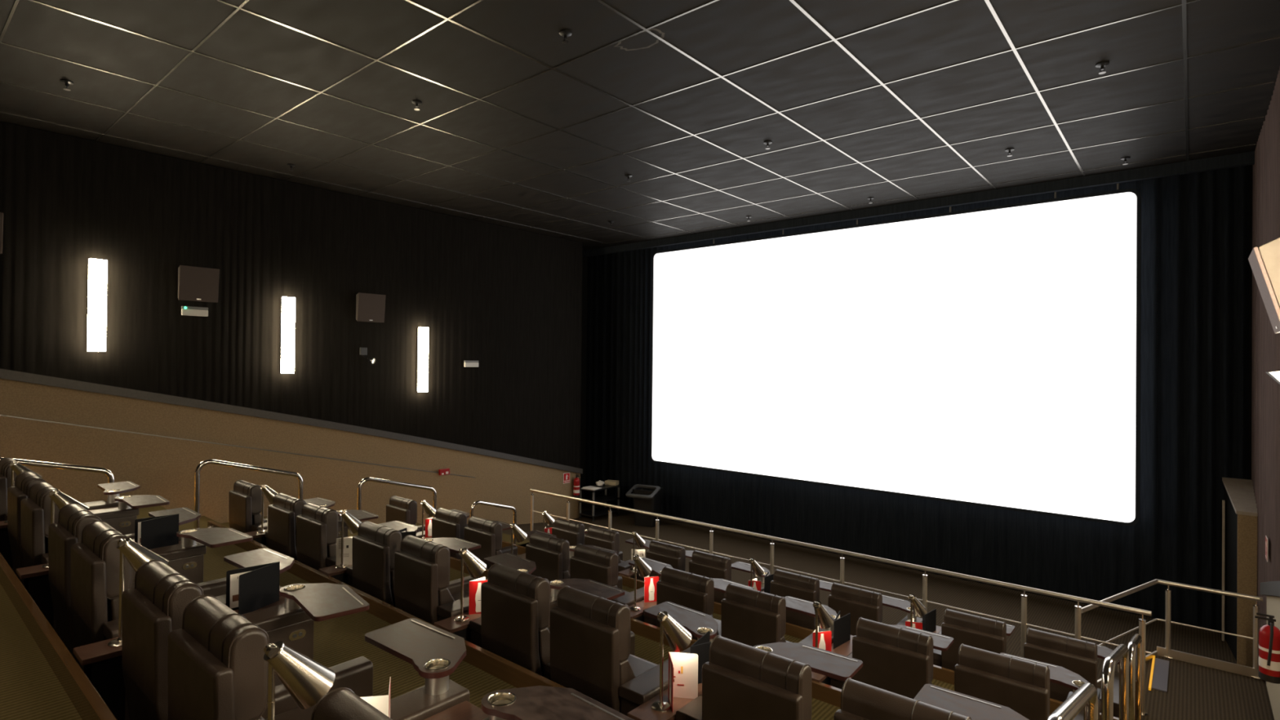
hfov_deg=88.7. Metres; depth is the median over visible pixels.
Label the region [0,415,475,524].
wall
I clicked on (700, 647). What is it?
folder
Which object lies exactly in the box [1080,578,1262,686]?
landing railing
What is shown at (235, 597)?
picture
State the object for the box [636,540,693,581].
recliner chair
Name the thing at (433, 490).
handrail
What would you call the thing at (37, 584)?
table
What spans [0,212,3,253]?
wall speaker
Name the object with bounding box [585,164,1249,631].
curtain
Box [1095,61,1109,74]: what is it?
sprinkler
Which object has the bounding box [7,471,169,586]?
recliner chair
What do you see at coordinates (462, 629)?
table
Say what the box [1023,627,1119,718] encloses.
recliner chair
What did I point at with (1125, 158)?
sprinkler
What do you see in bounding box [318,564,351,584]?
table
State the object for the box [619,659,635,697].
lumbar cushion
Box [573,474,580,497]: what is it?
fire extinguisher
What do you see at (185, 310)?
emergency light
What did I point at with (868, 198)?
sprinkler
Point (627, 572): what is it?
table
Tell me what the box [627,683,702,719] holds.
table
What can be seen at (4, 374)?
trim
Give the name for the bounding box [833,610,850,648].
folder
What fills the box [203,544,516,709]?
floor
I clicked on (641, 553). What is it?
leaflet
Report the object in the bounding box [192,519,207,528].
floor
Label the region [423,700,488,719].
table
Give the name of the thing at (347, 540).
leaflet
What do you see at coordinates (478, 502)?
handrail
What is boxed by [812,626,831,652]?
leaflet
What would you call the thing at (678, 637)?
reading lamp
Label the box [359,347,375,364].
spotlight
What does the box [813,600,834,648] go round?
reading lamp
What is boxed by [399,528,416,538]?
folder
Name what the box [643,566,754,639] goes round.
recliner chair
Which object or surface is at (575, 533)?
recliner chair
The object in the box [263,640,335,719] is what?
reading lamp
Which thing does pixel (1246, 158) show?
trim
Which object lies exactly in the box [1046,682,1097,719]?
handrail
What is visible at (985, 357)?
screen
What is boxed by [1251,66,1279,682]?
wall
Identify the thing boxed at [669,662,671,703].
print
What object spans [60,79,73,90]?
sprinkler
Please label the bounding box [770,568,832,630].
recliner chair
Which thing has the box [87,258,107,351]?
wall light
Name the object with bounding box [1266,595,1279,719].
wall
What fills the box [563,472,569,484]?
fire extinguisher sign
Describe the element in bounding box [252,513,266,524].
lumbar cushion
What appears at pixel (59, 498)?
reading lamp
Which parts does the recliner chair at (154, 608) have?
armrest, control panel, slim armrest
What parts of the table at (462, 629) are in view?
panel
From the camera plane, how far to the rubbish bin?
14.93 m
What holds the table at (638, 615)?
on the floor at (788, 637)
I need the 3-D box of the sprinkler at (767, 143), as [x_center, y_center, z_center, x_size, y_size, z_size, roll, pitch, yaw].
[1.673,-2.809,8.576,0.110,0.090,0.110,0,-1,40]
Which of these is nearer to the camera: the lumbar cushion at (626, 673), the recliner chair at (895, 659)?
the lumbar cushion at (626, 673)
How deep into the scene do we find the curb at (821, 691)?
5.80 m
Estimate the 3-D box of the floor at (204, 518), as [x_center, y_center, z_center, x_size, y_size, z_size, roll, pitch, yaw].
[-5.688,3.002,8.821,2.449,1.380,0.340,0,-1,40]
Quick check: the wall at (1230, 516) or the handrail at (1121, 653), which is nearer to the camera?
the handrail at (1121, 653)
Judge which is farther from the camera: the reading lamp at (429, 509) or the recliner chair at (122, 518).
the reading lamp at (429, 509)
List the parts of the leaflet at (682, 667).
panel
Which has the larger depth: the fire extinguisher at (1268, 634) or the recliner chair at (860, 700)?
the fire extinguisher at (1268, 634)
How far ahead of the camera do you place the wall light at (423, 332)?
12.40 m
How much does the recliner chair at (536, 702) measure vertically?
1.062 m
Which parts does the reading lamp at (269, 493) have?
lamp shade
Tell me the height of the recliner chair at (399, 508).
1.062 m
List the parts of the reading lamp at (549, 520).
lamp shade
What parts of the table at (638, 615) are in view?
panel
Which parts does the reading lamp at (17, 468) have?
lamp shade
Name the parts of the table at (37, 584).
panel, panel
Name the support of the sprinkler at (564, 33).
attached to the ceiling
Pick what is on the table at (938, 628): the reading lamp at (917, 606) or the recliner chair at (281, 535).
the reading lamp at (917, 606)
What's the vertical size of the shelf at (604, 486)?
0.035 m
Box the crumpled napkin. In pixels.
[595,480,604,486]
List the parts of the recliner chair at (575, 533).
slim armrest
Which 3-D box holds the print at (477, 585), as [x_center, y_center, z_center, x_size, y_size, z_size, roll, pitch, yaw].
[-1.190,1.760,4.857,0.062,0.218,0.001,1,0,-15]
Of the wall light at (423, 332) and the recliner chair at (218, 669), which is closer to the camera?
the recliner chair at (218, 669)
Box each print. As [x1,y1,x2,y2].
[427,520,431,536]
[475,582,481,612]
[648,577,654,600]
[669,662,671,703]
[752,582,757,590]
[818,633,825,649]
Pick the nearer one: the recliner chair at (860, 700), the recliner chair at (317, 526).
the recliner chair at (860, 700)
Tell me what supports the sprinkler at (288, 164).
attached to the ceiling
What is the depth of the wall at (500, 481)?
10.79 m
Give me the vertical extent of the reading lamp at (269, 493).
0.513 m
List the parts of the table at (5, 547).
panel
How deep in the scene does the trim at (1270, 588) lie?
6.18 m
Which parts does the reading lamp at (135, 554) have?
lamp shade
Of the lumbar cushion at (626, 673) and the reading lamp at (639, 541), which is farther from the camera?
the reading lamp at (639, 541)
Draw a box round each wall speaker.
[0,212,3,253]
[177,265,219,302]
[355,292,385,322]
[1248,237,1279,333]
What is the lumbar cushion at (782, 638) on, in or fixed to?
on the recliner chair at (751, 617)
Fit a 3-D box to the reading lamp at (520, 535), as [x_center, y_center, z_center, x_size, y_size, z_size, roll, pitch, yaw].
[-1.403,2.112,7.474,0.136,0.513,0.241,0,-1,44]
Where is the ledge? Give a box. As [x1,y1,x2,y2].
[0,552,116,719]
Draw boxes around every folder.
[134,513,178,549]
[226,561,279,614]
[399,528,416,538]
[690,631,711,684]
[764,571,773,593]
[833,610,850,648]
[922,608,936,632]
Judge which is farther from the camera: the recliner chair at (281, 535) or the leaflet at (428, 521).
the leaflet at (428, 521)
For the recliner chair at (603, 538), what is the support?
on the floor at (1194, 691)
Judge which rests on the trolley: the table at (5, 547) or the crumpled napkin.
the crumpled napkin
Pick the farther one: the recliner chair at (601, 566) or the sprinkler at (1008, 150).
the sprinkler at (1008, 150)
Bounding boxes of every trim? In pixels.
[0,368,582,474]
[0,414,475,477]
[582,151,1254,257]
[1222,477,1257,516]
[1222,500,1224,640]
[1260,581,1279,596]
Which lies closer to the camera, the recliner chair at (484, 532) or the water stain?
the water stain
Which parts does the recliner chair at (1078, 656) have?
armrest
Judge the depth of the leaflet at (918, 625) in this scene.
6.54 m
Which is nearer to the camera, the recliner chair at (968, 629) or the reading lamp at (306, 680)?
the reading lamp at (306, 680)
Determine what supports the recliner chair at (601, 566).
on the floor at (788, 637)
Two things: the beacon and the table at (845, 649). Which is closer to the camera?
the table at (845, 649)
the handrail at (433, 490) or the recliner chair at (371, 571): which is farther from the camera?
the handrail at (433, 490)
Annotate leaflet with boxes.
[336,536,352,565]
[360,676,391,717]
[425,517,432,537]
[468,576,487,614]
[544,526,551,533]
[631,548,644,566]
[644,575,658,602]
[667,652,697,711]
[748,577,760,591]
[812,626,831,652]
[905,617,922,630]
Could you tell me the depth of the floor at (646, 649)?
5.58 m
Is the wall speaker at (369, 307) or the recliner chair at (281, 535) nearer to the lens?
the recliner chair at (281, 535)
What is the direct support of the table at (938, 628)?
on the floor at (1194, 691)
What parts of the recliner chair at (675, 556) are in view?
armrest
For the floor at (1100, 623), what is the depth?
10.81 m
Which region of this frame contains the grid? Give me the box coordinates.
[0,0,1279,245]
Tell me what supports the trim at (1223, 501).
attached to the wall at (1230, 516)
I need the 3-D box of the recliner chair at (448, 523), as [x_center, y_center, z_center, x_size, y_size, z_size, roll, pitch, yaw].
[-2.156,2.438,8.603,0.869,1.062,1.027,0,-1,40]
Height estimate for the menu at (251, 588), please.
0.227 m
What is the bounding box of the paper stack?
[581,485,601,490]
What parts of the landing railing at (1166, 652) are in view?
kick plate, post, rail, rail, kick plate, post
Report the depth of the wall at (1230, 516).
8.66 m
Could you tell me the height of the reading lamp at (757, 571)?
0.513 m
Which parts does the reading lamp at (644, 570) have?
lamp shade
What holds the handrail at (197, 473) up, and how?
on the floor at (646, 649)
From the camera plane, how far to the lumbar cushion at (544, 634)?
4.26 m
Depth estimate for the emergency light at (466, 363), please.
13.29 m
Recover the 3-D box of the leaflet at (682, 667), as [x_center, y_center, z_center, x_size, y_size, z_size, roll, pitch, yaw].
[0.204,1.762,3.616,0.141,0.250,0.203,0,-1,40]
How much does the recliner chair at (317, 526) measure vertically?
1.062 m
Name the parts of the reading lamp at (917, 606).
lamp shade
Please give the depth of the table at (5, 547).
5.51 m
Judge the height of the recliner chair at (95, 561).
1.062 m
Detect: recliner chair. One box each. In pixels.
[0,457,140,521]
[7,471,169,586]
[20,481,200,567]
[48,503,252,666]
[71,520,294,671]
[121,560,373,719]
[168,595,469,719]
[228,480,335,533]
[265,493,378,560]
[296,502,417,570]
[311,685,634,719]
[346,520,480,607]
[386,495,469,537]
[394,534,536,625]
[431,507,517,559]
[464,515,556,568]
[469,563,635,679]
[525,532,622,590]
[550,585,717,715]
[551,518,622,560]
[569,543,672,605]
[584,525,651,572]
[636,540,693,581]
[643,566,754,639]
[675,635,862,719]
[688,550,770,603]
[720,582,836,646]
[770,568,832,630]
[827,582,922,635]
[829,617,953,698]
[833,677,1029,719]
[933,608,1015,670]
[954,643,1101,719]
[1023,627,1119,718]
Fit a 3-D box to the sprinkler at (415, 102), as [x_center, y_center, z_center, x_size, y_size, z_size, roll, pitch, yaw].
[-2.510,-2.860,7.370,0.110,0.090,0.110,0,-1,40]
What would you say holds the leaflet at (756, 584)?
on the table
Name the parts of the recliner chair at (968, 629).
armrest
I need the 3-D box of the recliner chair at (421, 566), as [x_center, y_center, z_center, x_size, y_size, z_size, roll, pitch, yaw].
[-1.353,1.954,5.404,0.729,1.062,1.061,0,-1,40]
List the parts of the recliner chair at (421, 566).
armrest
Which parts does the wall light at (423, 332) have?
plate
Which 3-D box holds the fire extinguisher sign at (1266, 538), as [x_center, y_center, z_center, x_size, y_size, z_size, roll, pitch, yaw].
[6.701,2.017,7.007,0.013,0.240,0.210,0,-1,40]
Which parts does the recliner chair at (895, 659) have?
armrest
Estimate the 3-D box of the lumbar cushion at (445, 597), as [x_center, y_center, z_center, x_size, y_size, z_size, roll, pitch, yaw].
[-1.646,1.902,5.207,0.504,0.313,0.209,0,-1,40]
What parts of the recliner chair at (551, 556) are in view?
slim armrest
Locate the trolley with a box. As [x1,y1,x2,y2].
[578,483,619,521]
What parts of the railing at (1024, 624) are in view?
post, post, post, post, post, post, rail, rail, post, post, post, post, post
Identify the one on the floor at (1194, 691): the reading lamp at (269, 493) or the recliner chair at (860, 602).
the recliner chair at (860, 602)
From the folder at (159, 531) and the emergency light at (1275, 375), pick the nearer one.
the folder at (159, 531)
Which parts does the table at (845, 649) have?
panel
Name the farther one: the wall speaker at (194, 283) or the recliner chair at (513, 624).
the wall speaker at (194, 283)
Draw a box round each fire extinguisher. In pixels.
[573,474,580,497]
[1254,612,1279,684]
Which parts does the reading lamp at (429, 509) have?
lamp shade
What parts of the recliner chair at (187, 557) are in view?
armrest, control panel, slim armrest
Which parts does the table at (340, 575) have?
panel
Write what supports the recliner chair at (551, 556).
on the floor at (788, 637)
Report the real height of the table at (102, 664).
0.580 m
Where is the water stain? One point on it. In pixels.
(653, 28)
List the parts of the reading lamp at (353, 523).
lamp shade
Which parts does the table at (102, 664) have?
panel, panel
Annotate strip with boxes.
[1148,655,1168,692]
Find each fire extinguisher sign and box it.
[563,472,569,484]
[1265,535,1267,561]
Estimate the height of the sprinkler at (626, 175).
0.090 m
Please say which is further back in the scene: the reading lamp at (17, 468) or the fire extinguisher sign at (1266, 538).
the fire extinguisher sign at (1266, 538)
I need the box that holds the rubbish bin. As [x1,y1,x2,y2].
[625,484,662,527]
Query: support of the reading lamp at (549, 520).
on the table
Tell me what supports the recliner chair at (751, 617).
on the floor at (788, 637)
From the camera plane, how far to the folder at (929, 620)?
6.88 m
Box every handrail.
[0,457,114,483]
[193,459,302,528]
[356,477,436,535]
[470,500,516,544]
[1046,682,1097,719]
[1101,644,1128,719]
[1127,634,1142,719]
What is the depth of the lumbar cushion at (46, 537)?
4.69 m
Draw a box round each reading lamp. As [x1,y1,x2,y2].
[3,461,42,523]
[41,489,88,568]
[106,537,168,647]
[257,484,277,533]
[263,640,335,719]
[335,509,362,568]
[420,500,436,538]
[453,547,486,622]
[510,523,527,554]
[542,511,554,531]
[629,531,644,570]
[630,554,651,611]
[651,611,691,712]
[749,558,764,586]
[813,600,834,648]
[908,594,927,627]
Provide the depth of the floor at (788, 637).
7.00 m
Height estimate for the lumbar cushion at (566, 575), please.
0.313 m
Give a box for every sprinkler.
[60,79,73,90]
[287,163,295,171]
[412,99,422,111]
[559,29,571,44]
[625,174,631,181]
[763,140,772,149]
[866,197,874,203]
[1004,147,1014,156]
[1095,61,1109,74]
[1120,156,1130,164]
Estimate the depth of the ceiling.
7.09 m
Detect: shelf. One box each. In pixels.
[579,506,618,517]
[580,483,619,491]
[580,495,618,504]
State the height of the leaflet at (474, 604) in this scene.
0.245 m
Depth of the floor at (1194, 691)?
6.84 m
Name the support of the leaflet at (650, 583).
on the table at (638, 615)
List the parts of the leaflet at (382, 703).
panel, panel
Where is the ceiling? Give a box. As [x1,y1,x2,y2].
[0,0,1279,250]
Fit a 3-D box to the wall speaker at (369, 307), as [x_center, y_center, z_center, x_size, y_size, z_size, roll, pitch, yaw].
[-4.795,-0.926,11.648,0.142,0.499,0.500,0,-1,40]
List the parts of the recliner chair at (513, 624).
armrest, slim armrest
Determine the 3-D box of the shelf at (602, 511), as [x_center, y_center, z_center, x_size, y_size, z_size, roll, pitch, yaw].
[-0.975,3.674,15.812,0.460,0.035,0.920,0,-1,40]
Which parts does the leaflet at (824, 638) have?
panel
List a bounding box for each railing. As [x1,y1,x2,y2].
[528,488,1151,716]
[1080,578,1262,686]
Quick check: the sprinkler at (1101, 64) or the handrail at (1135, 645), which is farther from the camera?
the sprinkler at (1101, 64)
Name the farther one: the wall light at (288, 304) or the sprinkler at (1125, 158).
the wall light at (288, 304)
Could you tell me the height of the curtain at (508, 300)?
5.442 m
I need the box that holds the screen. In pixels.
[649,183,1141,526]
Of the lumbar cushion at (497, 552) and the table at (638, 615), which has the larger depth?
the lumbar cushion at (497, 552)
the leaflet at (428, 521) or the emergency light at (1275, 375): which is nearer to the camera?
the emergency light at (1275, 375)
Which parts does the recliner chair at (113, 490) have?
slim armrest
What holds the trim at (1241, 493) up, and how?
attached to the wall at (1230, 516)
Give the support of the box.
on the trolley
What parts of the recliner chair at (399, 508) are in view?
slim armrest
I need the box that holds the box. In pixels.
[604,480,618,485]
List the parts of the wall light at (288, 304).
plate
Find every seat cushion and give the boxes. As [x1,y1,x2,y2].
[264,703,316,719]
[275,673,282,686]
[451,591,469,600]
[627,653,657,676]
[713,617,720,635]
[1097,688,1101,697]
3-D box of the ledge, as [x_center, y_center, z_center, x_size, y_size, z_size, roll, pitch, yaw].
[-3.127,1.715,3.452,8.420,0.595,0.045,0,-1,40]
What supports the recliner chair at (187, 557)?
on the floor at (338, 640)
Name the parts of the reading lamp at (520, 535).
lamp shade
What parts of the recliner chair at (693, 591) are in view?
armrest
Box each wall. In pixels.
[0,378,580,524]
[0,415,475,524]
[580,257,587,503]
[1224,486,1237,661]
[1236,514,1257,667]
[1248,164,1253,479]
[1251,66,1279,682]
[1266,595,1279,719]
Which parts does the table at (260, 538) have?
panel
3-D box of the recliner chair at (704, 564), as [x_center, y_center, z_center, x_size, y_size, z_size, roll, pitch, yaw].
[1.211,2.930,8.323,0.729,1.062,1.032,0,-1,40]
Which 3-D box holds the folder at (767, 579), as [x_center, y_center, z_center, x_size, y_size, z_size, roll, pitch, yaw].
[1.571,2.748,8.049,0.112,0.227,0.242,0,-1,40]
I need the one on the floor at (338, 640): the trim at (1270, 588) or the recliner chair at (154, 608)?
the recliner chair at (154, 608)
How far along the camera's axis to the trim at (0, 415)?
9.71 m
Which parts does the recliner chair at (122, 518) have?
armrest, control panel, slim armrest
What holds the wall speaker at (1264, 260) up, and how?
attached to the wall at (1265, 391)
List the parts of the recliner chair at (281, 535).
armrest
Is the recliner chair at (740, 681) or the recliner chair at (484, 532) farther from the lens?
the recliner chair at (484, 532)
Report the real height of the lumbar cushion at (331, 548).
0.313 m
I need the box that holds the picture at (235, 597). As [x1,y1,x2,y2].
[232,594,238,601]
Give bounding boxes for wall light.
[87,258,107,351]
[280,296,295,373]
[417,327,428,391]
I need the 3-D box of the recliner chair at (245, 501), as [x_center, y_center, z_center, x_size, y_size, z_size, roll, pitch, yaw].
[-4.231,1.941,7.808,0.869,1.062,1.023,0,-1,40]
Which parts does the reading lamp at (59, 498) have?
lamp shade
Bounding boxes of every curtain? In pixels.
[0,121,582,468]
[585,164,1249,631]
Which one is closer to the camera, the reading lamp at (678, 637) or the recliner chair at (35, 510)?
the reading lamp at (678, 637)
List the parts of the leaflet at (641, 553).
panel, panel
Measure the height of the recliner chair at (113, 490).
1.062 m
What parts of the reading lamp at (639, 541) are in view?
lamp shade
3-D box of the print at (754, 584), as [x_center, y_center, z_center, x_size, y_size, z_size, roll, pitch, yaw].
[1.357,2.736,7.749,0.062,0.218,0.001,1,0,7]
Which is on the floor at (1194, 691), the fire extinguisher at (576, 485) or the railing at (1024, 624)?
the railing at (1024, 624)
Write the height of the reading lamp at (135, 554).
0.513 m
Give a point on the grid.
(794, 2)
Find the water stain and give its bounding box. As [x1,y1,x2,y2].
[614,27,665,50]
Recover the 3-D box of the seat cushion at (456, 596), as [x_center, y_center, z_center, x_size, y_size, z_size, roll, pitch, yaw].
[-1.476,2.096,5.410,0.510,0.175,0.575,0,-1,40]
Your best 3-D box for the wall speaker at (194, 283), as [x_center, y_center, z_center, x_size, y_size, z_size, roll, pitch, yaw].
[-6.496,-1.112,9.632,0.142,0.499,0.500,0,-1,40]
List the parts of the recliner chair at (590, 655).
armrest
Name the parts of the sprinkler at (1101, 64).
frame arm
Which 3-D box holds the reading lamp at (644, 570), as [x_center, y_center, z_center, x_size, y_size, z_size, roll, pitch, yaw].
[0.003,2.118,6.287,0.136,0.513,0.241,0,-1,44]
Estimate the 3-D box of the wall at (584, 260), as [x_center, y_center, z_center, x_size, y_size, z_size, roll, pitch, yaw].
[-1.489,0.281,16.698,1.190,7.022,1.550,0,-1,40]
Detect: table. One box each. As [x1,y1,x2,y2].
[0,506,118,568]
[16,541,181,627]
[72,596,284,719]
[244,528,266,546]
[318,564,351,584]
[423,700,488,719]
[434,611,480,642]
[617,567,637,579]
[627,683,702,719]
[628,600,656,622]
[811,635,853,685]
[922,625,941,633]
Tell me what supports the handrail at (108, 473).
on the floor at (143, 512)
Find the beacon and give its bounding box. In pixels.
[438,468,449,475]
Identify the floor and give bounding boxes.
[0,583,82,719]
[137,506,204,531]
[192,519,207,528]
[199,515,229,528]
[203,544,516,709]
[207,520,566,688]
[221,515,840,719]
[502,521,1274,719]
[517,553,1049,715]
[569,502,1236,679]
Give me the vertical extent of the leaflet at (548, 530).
0.245 m
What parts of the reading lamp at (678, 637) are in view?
lamp shade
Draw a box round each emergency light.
[181,306,208,316]
[463,360,478,367]
[1266,370,1279,384]
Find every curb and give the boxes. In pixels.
[449,555,841,707]
[502,540,1119,719]
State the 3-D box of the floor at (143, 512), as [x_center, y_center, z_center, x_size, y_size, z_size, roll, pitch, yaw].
[-6.434,2.834,7.935,2.449,1.687,1.380,0,-1,40]
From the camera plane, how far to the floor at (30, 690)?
3.13 m
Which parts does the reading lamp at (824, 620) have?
lamp shade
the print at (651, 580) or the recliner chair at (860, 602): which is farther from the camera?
the recliner chair at (860, 602)
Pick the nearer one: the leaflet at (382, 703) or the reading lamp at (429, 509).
the leaflet at (382, 703)
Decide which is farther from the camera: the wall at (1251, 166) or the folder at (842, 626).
the wall at (1251, 166)
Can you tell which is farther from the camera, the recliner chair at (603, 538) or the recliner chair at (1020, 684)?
the recliner chair at (603, 538)
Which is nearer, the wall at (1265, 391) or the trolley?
the wall at (1265, 391)
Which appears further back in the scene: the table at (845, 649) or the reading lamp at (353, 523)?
the reading lamp at (353, 523)
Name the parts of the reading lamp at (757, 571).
lamp shade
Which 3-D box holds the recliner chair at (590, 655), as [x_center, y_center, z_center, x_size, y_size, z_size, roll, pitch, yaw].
[0.053,1.959,4.217,0.729,1.062,1.061,0,-1,40]
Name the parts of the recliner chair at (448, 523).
slim armrest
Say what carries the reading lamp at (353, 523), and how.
on the table at (340, 575)
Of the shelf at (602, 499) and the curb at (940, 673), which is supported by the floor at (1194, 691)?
the curb at (940, 673)
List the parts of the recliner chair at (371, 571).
armrest, slim armrest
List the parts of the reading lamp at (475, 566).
lamp shade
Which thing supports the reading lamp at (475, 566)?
on the table at (462, 629)
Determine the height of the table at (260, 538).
0.580 m
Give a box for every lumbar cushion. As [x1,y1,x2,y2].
[44,536,48,553]
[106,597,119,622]
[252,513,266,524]
[327,543,336,557]
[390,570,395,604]
[438,587,454,605]
[495,550,502,555]
[537,627,550,673]
[562,570,569,578]
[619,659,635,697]
[780,636,786,642]

